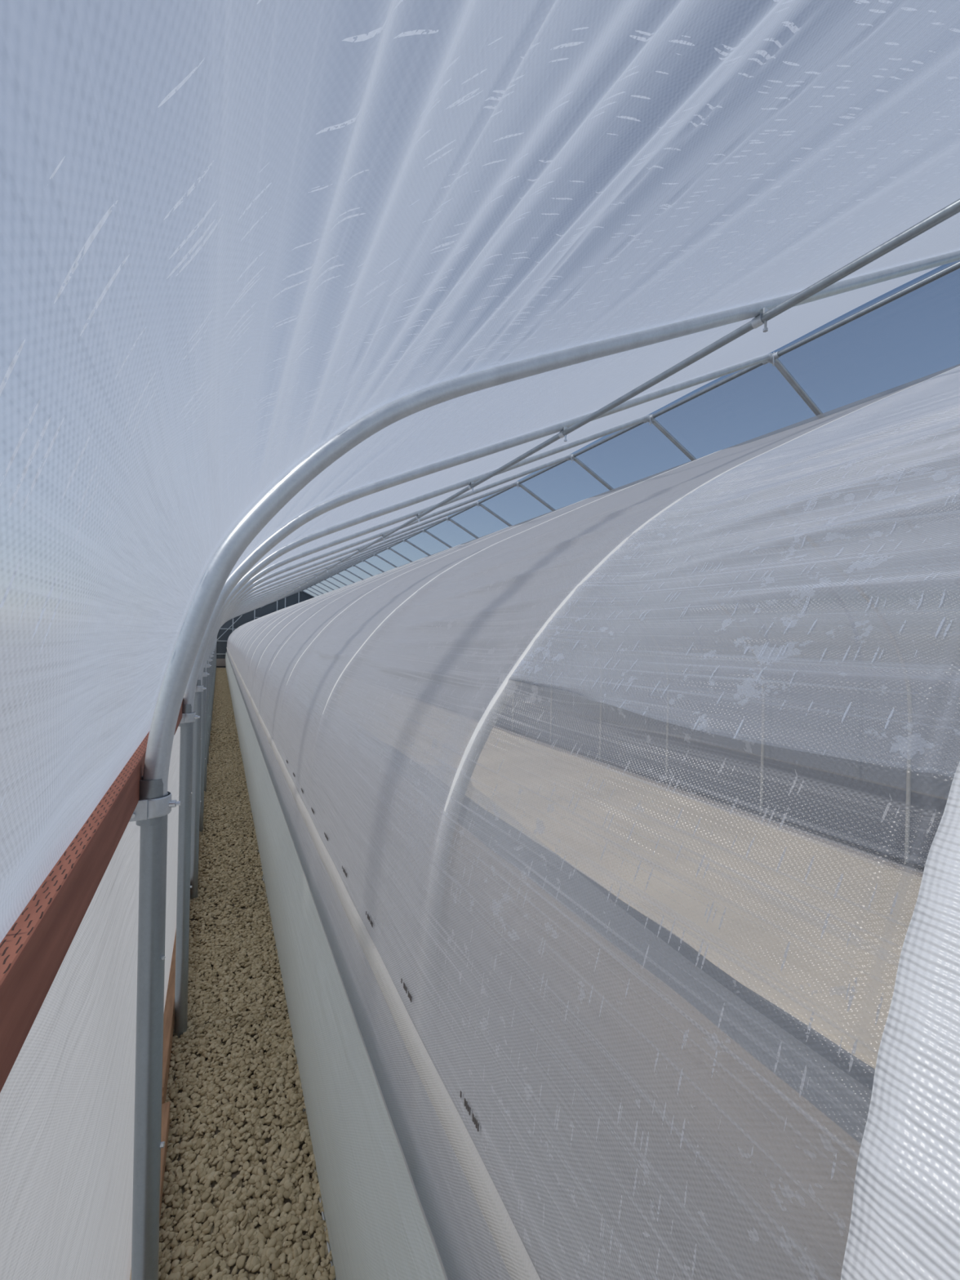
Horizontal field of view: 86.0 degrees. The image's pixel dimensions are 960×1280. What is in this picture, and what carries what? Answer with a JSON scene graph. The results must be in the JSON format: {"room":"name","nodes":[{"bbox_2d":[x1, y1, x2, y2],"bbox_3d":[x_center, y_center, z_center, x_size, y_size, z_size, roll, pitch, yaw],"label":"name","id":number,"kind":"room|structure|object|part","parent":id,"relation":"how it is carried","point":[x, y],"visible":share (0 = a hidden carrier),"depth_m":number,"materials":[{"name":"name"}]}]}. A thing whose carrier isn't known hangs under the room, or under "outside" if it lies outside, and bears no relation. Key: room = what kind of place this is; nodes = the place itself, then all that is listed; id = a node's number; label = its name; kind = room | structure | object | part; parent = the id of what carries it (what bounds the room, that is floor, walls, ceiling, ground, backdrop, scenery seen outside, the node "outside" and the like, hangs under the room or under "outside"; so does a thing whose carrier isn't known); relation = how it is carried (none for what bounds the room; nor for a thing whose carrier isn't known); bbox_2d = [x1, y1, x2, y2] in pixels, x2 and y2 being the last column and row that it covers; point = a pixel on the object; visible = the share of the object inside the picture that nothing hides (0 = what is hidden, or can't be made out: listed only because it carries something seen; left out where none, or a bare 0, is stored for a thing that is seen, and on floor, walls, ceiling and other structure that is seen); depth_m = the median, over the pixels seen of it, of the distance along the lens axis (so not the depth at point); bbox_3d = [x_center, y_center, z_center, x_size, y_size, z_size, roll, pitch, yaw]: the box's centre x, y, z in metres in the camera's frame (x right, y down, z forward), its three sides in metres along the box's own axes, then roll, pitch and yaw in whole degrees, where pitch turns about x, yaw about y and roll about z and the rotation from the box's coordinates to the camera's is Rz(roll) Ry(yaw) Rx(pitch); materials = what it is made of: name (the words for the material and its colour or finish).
{"room":"greenhouse","nodes":[
{"label":"greenhouse","id":0,"kind":"room"},
{"bbox_2d":[0,726,180,1279],"bbox_3d":[-5.954,0.829,11.308,0.011,1.360,28.330,1,0,-27],"label":"wall","id":1,"kind":"structure","parent":0,"point":[67,1098],"depth_m":0.83,"materials":[{"name":"white plastic"}]},
{"bbox_2d":[216,591,313,667],"bbox_3d":[-8.911,-0.560,25.628,7.628,3.875,0.134,1,0,-27],"label":"wall","id":2,"kind":"structure","parent":0,"point":[228,628],"depth_m":24.51,"materials":[{"name":"grey metal"}]},
{"bbox_2d":[129,701,537,1279],"bbox_3d":[-6.431,1.507,23.674,60.000,0.114,72.000,1,0,-27],"label":"floor","id":3,"kind":"structure","parent":0,"point":[267,1140],"depth_m":1.76,"materials":[{"name":"brown gravel"}]},
{"bbox_2d":[161,929,176,1103],"bbox_3d":[-6.706,1.438,12.815,0.034,0.155,24.780,1,0,-27],"label":"board","id":4,"kind":"object","parent":3,"relation":"on","point":[169,1011],"visible":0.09,"depth_m":2.07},
{"bbox_2d":[158,667,335,1279],"bbox_3d":[-6.136,1.492,12.267,0.546,0.058,26.308,1,0,-27],"label":"gravel","id":5,"kind":"object","parent":3,"relation":"on","point":[303,1259],"visible":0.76,"depth_m":1.89,"materials":[{"name":"beige gravel"}]},
{"bbox_2d":[159,1101,169,1222],"bbox_3d":[-0.305,1.661,0.225,0.038,0.115,3.430,1,0,-27],"label":"board","id":6,"kind":"object","parent":5,"relation":"on","point":[166,1106],"visible":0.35,"depth_m":1.64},
{"bbox_2d":[216,590,315,648],"bbox_3d":[-8.910,-0.505,25.604,7.555,3.965,0.120,1,0,-27],"label":"arch","id":7,"kind":"object","parent":3,"relation":"on","point":[303,590],"visible":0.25,"depth_m":25.06,"materials":[{"name":"metal"}]},
{"bbox_2d":[216,588,319,642],"bbox_3d":[-8.358,-0.487,24.516,7.555,3.965,0.120,1,0,-27],"label":"arch","id":8,"kind":"object","parent":3,"relation":"on","point":[306,588],"visible":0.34,"depth_m":24.01,"materials":[{"name":"metal"}]},
{"bbox_2d":[216,586,324,640],"bbox_3d":[-7.807,-0.470,23.428,7.555,3.965,0.120,1,0,-27],"label":"arch","id":9,"kind":"object","parent":3,"relation":"on","point":[308,587],"visible":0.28,"depth_m":23.00,"materials":[{"name":"metal"}]},
{"bbox_2d":[215,584,328,671],"bbox_3d":[-7.255,-0.452,22.340,7.555,3.965,0.120,1,0,-27],"label":"arch","id":10,"kind":"object","parent":3,"relation":"on","point":[313,584],"visible":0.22,"depth_m":21.69,"materials":[{"name":"metal"}]},
{"bbox_2d":[215,582,334,664],"bbox_3d":[-6.704,-0.435,21.251,7.555,3.965,0.120,1,0,-27],"label":"arch","id":11,"kind":"object","parent":3,"relation":"on","point":[318,582],"visible":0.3,"depth_m":20.62,"materials":[{"name":"metal"}]},
{"bbox_2d":[215,579,340,662],"bbox_3d":[-6.152,-0.417,20.163,7.555,3.965,0.120,1,0,-27],"label":"arch","id":12,"kind":"object","parent":3,"relation":"on","point":[322,580],"visible":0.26,"depth_m":19.51,"materials":[{"name":"metal"}]},
{"bbox_2d":[234,592,326,647],"bbox_3d":[-4.139,0.125,13.904,4.552,2.829,0.032,1,0,-27],"label":"hoop","id":13,"kind":"object","parent":3,"relation":"on","point":[326,593],"visible":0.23,"depth_m":13.38},
{"bbox_2d":[214,576,346,680],"bbox_3d":[-5.601,-0.400,19.075,7.555,3.965,0.120,1,0,-27],"label":"arch","id":14,"kind":"object","parent":3,"relation":"on","point":[329,576],"visible":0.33,"depth_m":18.47,"materials":[{"name":"metal"}]},
{"bbox_2d":[214,573,355,678],"bbox_3d":[-5.049,-0.382,17.987,7.555,3.965,0.120,1,0,-27],"label":"arch","id":15,"kind":"object","parent":3,"relation":"on","point":[335,573],"visible":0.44,"depth_m":17.29,"materials":[{"name":"metal"}]},
{"bbox_2d":[235,589,335,648],"bbox_3d":[-3.587,0.142,12.816,4.552,2.829,0.032,1,0,-27],"label":"hoop","id":16,"kind":"object","parent":3,"relation":"on","point":[335,589],"visible":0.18,"depth_m":12.21},
{"bbox_2d":[214,568,364,668],"bbox_3d":[-4.498,-0.365,16.899,7.555,3.965,0.120,1,0,-27],"label":"arch","id":17,"kind":"object","parent":3,"relation":"on","point":[344,570],"visible":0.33,"depth_m":16.24,"materials":[{"name":"metal"}]},
{"bbox_2d":[238,585,346,647],"bbox_3d":[-3.036,0.160,11.728,4.552,2.829,0.032,1,0,-27],"label":"hoop","id":18,"kind":"object","parent":3,"relation":"on","point":[346,585],"visible":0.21,"depth_m":11.15},
{"bbox_2d":[213,564,373,693],"bbox_3d":[-3.946,-0.347,15.811,7.555,3.965,0.120,1,0,-27],"label":"arch","id":19,"kind":"object","parent":3,"relation":"on","point":[355,566],"visible":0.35,"depth_m":14.97,"materials":[{"name":"metal"}]},
{"bbox_2d":[213,560,384,679],"bbox_3d":[-3.395,-0.330,14.723,7.555,3.965,0.120,1,0,-27],"label":"arch","id":20,"kind":"object","parent":3,"relation":"on","point":[362,561],"visible":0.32,"depth_m":14.04,"materials":[{"name":"metal"}]},
{"bbox_2d":[213,554,397,701],"bbox_3d":[-2.843,-0.312,13.635,7.555,3.965,0.120,1,0,-27],"label":"arch","id":21,"kind":"object","parent":3,"relation":"on","point":[374,555],"visible":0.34,"depth_m":12.75,"materials":[{"name":"metal"}]},
{"bbox_3d":[-6.206,0.873,11.950,0.048,1.455,0.048,1,0,-27],"label":"post","id":22,"kind":"part","parent":21,"relation":"part of","materials":[{"name":"metal"}]},
{"bbox_2d":[243,574,376,651],"bbox_3d":[-1.933,0.195,9.552,4.552,2.829,0.032,1,0,-27],"label":"hoop","id":23,"kind":"object","parent":3,"relation":"on","point":[375,575],"visible":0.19,"depth_m":8.96},
{"bbox_2d":[212,546,412,711],"bbox_3d":[-2.292,-0.295,12.547,7.555,3.965,0.120,1,0,-27],"label":"arch","id":24,"kind":"object","parent":3,"relation":"on","point":[387,548],"visible":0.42,"depth_m":11.66,"materials":[{"name":"metal"}]},
{"bbox_3d":[-5.654,0.891,10.861,0.048,1.455,0.048,1,0,-27],"label":"post","id":25,"kind":"part","parent":24,"relation":"part of","materials":[{"name":"metal"}]},
{"bbox_2d":[211,538,430,719],"bbox_3d":[-1.740,-0.277,11.459,7.555,3.965,0.120,1,0,-27],"label":"arch","id":26,"kind":"object","parent":3,"relation":"on","point":[402,540],"visible":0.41,"depth_m":10.55,"materials":[{"name":"metal"}]},
{"bbox_3d":[-5.103,0.908,9.773,0.048,1.455,0.048,1,0,-27],"label":"post","id":27,"kind":"part","parent":26,"relation":"part of","materials":[{"name":"metal"}]},
{"bbox_2d":[210,528,452,730],"bbox_3d":[-1.189,-0.260,10.371,7.555,3.965,0.120,1,0,-27],"label":"arch","id":28,"kind":"object","parent":3,"relation":"on","point":[421,530],"visible":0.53,"depth_m":9.44,"materials":[{"name":"metal"}]},
{"bbox_3d":[-4.551,0.926,8.685,0.048,1.455,0.048,1,0,-27],"label":"post","id":29,"kind":"part","parent":28,"relation":"part of","materials":[{"name":"metal"}]},
{"bbox_2d":[225,652,448,1279],"bbox_3d":[-5.439,1.126,11.316,0.032,0.794,27.870,1,0,-27],"label":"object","id":30,"kind":"object","parent":3,"relation":"on","point":[378,1227],"visible":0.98,"depth_m":1.31,"materials":[{"name":"white plastic"}]},
{"bbox_2d":[208,516,479,745],"bbox_3d":[-0.637,-0.242,9.283,7.555,3.965,0.120,1,0,-27],"label":"arch","id":31,"kind":"object","parent":3,"relation":"on","point":[446,518],"visible":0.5,"depth_m":8.31,"materials":[{"name":"metal"}]},
{"bbox_3d":[-3.999,0.943,7.597,0.048,1.455,0.048,1,0,-27],"label":"post","id":32,"kind":"part","parent":31,"relation":"part of","materials":[{"name":"metal"}]},
{"bbox_2d":[207,501,512,763],"bbox_3d":[-0.086,-0.225,8.194,7.555,3.965,0.120,1,0,-27],"label":"arch","id":33,"kind":"object","parent":3,"relation":"on","point":[477,503],"visible":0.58,"depth_m":7.15,"materials":[{"name":"metal"}]},
{"bbox_3d":[-3.448,0.961,6.509,0.048,1.455,0.048,1,0,-27],"label":"post","id":34,"kind":"part","parent":33,"relation":"part of","materials":[{"name":"metal"}]},
{"bbox_2d":[204,480,555,791],"bbox_3d":[0.466,-0.207,7.106,7.555,3.965,0.120,1,0,-27],"label":"arch","id":35,"kind":"object","parent":3,"relation":"on","point":[516,483],"visible":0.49,"depth_m":5.97,"materials":[{"name":"metal"}]},
{"bbox_3d":[-2.897,0.978,5.421,0.048,1.455,0.048,1,0,-27],"label":"post","id":36,"kind":"part","parent":35,"relation":"part of","materials":[{"name":"metal"}]},
{"bbox_2d":[245,567,514,729],"bbox_3d":[-1.381,0.212,8.464,4.552,2.829,0.032,1,0,-27],"label":"hoop","id":37,"kind":"object","parent":3,"relation":"on","point":[396,567],"visible":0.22,"depth_m":8.29},
{"bbox_2d":[248,557,552,742],"bbox_3d":[-0.830,0.230,7.376,4.552,2.829,0.032,1,0,-27],"label":"hoop","id":38,"kind":"object","parent":3,"relation":"on","point":[551,704],"visible":0.24,"depth_m":7.13},
{"bbox_2d":[199,453,613,832],"bbox_3d":[1.017,-0.190,6.018,7.555,3.965,0.120,1,0,-27],"label":"arch","id":39,"kind":"object","parent":3,"relation":"on","point":[286,561],"visible":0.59,"depth_m":4.75,"materials":[{"name":"metal"}]},
{"bbox_3d":[-2.345,0.996,4.333,0.048,1.455,0.048,1,0,-27],"label":"post","id":40,"kind":"part","parent":39,"relation":"part of","materials":[{"name":"metal"}]},
{"bbox_2d":[260,198,959,608],"bbox_3d":[-4.217,-1.338,12.266,0.036,0.082,28.130,1,0,-27],"label":"pipe","id":41,"kind":"object","parent":39,"relation":"attached to","point":[953,208],"visible":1,"depth_m":1.95,"materials":[{"name":"metal"}]},
{"bbox_3d":[1.046,-1.192,1.883,0.024,0.040,0.006,1,0,-27],"label":"clamp plate","id":42,"kind":"part","parent":41,"relation":"part of","materials":[{"name":"metal"}]},
{"bbox_2d":[302,261,959,591],"bbox_3d":[-2.526,-2.240,13.108,0.040,0.084,28.130,1,0,-27],"label":"pipe","id":43,"kind":"object","parent":39,"relation":"attached to","point":[955,266],"visible":0.86,"depth_m":3.76,"materials":[{"name":"metal"}]},
{"bbox_2d":[257,544,602,759],"bbox_3d":[-0.278,0.247,6.288,4.552,2.829,0.032,1,0,-27],"label":"hoop","id":44,"kind":"object","parent":3,"relation":"on","point":[601,700],"visible":0.2,"depth_m":7.30},
{"bbox_2d":[190,413,696,898],"bbox_3d":[1.569,-0.173,4.930,7.555,3.965,0.120,1,0,-27],"label":"arch","id":45,"kind":"object","parent":3,"relation":"on","point":[196,801],"visible":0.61,"depth_m":3.46,"materials":[{"name":"metal"}]},
{"bbox_2d":[174,700,182,733],"bbox_3d":[-6.670,0.108,12.814,0.040,0.085,24.776,1,0,-27],"label":"board","id":46,"kind":"object","parent":45,"relation":"attached to","point":[180,717],"visible":0.07,"depth_m":2.00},
{"bbox_3d":[-1.794,1.013,3.245,0.048,1.455,0.048,1,0,-27],"label":"post","id":47,"kind":"part","parent":45,"relation":"part of","materials":[{"name":"metal"}]},
{"bbox_2d":[195,680,200,694],"bbox_3d":[-1.782,0.295,3.240,0.053,0.092,0.053,1,0,-27],"label":"socket","id":48,"kind":"object","parent":45,"relation":"attached to","point":[197,691],"depth_m":3.22,"materials":[{"name":"metal"}]},
{"bbox_2d":[268,526,669,782],"bbox_3d":[0.273,0.265,5.199,4.552,2.829,0.032,1,0,-27],"label":"hoop","id":49,"kind":"object","parent":3,"relation":"on","point":[668,678],"visible":0.23,"depth_m":6.21},
{"bbox_2d":[173,351,822,1038],"bbox_3d":[2.120,-0.155,3.842,7.555,3.965,0.120,1,0,-27],"label":"arch","id":50,"kind":"object","parent":3,"relation":"on","point":[188,716],"visible":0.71,"depth_m":2.22,"materials":[{"name":"metal"}]},
{"bbox_3d":[-1.242,1.030,2.157,0.048,1.455,0.048,1,0,-27],"label":"post","id":51,"kind":"part","parent":50,"relation":"part of","materials":[{"name":"metal"}]},
{"bbox_2d":[178,703,191,726],"bbox_3d":[-1.230,0.312,2.151,0.053,0.092,0.053,1,0,-27],"label":"socket","id":52,"kind":"object","parent":50,"relation":"attached to","point":[186,721],"depth_m":2.13,"materials":[{"name":"metal"}]},
{"bbox_2d":[286,498,764,813],"bbox_3d":[0.825,0.282,4.111,4.552,2.829,0.032,1,0,-27],"label":"hoop","id":53,"kind":"object","parent":3,"relation":"on","point":[726,611],"visible":0.3,"depth_m":5.12},
{"bbox_2d":[128,249,959,1279],"bbox_3d":[2.672,-0.138,2.754,7.555,3.965,0.120,1,0,-27],"label":"arch","id":54,"kind":"object","parent":3,"relation":"on","point":[155,802],"visible":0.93,"depth_m":1.07,"materials":[{"name":"metal"}]},
{"bbox_2d":[0,731,149,1092],"bbox_3d":[-0.286,0.297,0.207,0.038,0.083,3.420,1,0,-27],"label":"board","id":55,"kind":"object","parent":54,"relation":"attached to","point":[33,950],"visible":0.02,"depth_m":0.51,"materials":[{"name":"brown wood"}]},
{"bbox_3d":[-0.691,1.048,1.069,0.048,1.455,0.048,1,0,-27],"label":"post","id":56,"kind":"part","parent":54,"relation":"part of","materials":[{"name":"metal"}]},
{"bbox_2d":[136,775,163,826],"bbox_3d":[-0.678,0.330,1.063,0.053,0.092,0.053,1,0,-27],"label":"socket","id":57,"kind":"object","parent":54,"relation":"attached to","point":[149,807],"depth_m":1.04,"materials":[{"name":"metal"}]},
{"bbox_2d":[322,450,912,862],"bbox_3d":[1.376,0.300,3.023,4.552,2.829,0.032,1,0,-27],"label":"hoop","id":58,"kind":"object","parent":3,"relation":"on","point":[810,540],"visible":0.32,"depth_m":3.97},
{"bbox_2d":[477,840,859,1279],"bbox_3d":[-4.616,1.528,11.627,1.658,0.030,27.870,1,0,-27],"label":"soil bed","id":59,"kind":"object","parent":3,"relation":"on","point":[810,1226],"visible":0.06,"depth_m":1.78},
{"bbox_2d":[475,807,875,1142],"bbox_3d":[-3.732,1.552,12.076,0.596,0.018,27.870,1,0,-27],"label":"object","id":60,"kind":"object","parent":3,"relation":"on","point":[843,1095],"visible":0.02,"depth_m":2.40,"materials":[{"name":"grey metal"}]},
{"bbox_2d":[471,727,922,1068],"bbox_3d":[-2.564,1.565,12.668,2.296,0.040,27.870,1,0,-27],"label":"bed","id":61,"kind":"object","parent":3,"relation":"on","point":[759,928],"visible":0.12,"depth_m":3.55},
{"bbox_2d":[444,365,959,811],"bbox_3d":[1.928,0.317,1.935,4.552,2.829,0.032,1,0,-27],"label":"hoop","id":62,"kind":"object","parent":3,"relation":"on","point":[504,684],"visible":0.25,"depth_m":0.99},
{"bbox_2d":[493,725,923,877],"bbox_3d":[-1.576,1.572,13.169,0.040,0.070,27.870,1,0,-27],"label":"edging","id":63,"kind":"object","parent":3,"relation":"on","point":[872,857],"visible":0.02,"depth_m":4.89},
{"bbox_2d":[494,724,924,871],"bbox_3d":[-0.436,1.623,13.950,2.661,0.012,28.230,1,0,-27],"label":"barrier","id":64,"kind":"object","parent":3,"relation":"on","point":[887,857],"visible":0.02,"depth_m":5.13,"materials":[{"name":"grey metal"}]},
{"bbox_3d":[3.223,-0.120,1.666,7.555,3.965,0.120,1,0,-27],"label":"arch","id":65,"kind":"object","parent":3,"relation":"on","visible":0},
{"bbox_2d":[303,574,353,596],"bbox_3d":[-0.823,-1.046,13.879,3.756,2.414,28.330,1,0,-27],"label":"film","id":66,"kind":"object","parent":65,"relation":"attached to","point":[334,581],"visible":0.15,"depth_m":21.28,"materials":[{"name":"white plastic"}]},
{"bbox_3d":[2.479,0.335,0.847,4.552,2.829,0.032,1,0,-27],"label":"hoop","id":67,"kind":"object","parent":3,"relation":"on","visible":0},
{"bbox_2d":[226,364,959,1279],"bbox_3d":[-3.359,0.150,12.355,4.565,2.828,27.870,1,0,-27],"label":"tunnel cover","id":68,"kind":"object","parent":67,"relation":"on","point":[483,1095],"visible":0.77,"depth_m":0.97,"materials":[{"name":"white plastic"}]},
{"bbox_2d":[457,780,504,853],"bbox_3d":[0.027,0.285,0.806,0.065,0.120,0.154,1,0,-27],"label":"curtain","id":69,"kind":"object","parent":68,"relation":"hanging from","point":[473,793],"depth_m":0.90,"materials":[{"name":"white plastic"}]},
{"bbox_3d":[-2.339,0.172,12.872,2.278,2.826,27.870,1,0,-27],"label":"film panel","id":70,"kind":"part","parent":68,"relation":"part of","materials":[{"name":"white plastic"}]},
{"bbox_3d":[1.514,-0.484,0.444,2.131,1.230,2.238,1,0,-27],"label":"overlap panel","id":71,"kind":"part","parent":68,"relation":"part of","materials":[{"name":"white plastic"}]},
{"bbox_2d":[840,761,959,1279],"bbox_3d":[1.570,0.316,0.115,2.283,2.831,1.576,1,0,-27],"label":"sheet","id":72,"kind":"object","parent":68,"relation":"on","point":[904,1224],"visible":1,"depth_m":0.31,"materials":[{"name":"white plastic"}]},
{"bbox_2d":[0,0,959,942],"bbox_3d":[-4.204,-1.107,12.164,3.780,2.445,28.330,1,0,-27],"label":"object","id":73,"kind":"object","parent":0,"point":[234,234],"depth_m":0.46,"materials":[{"name":"white plastic"}]}
]}

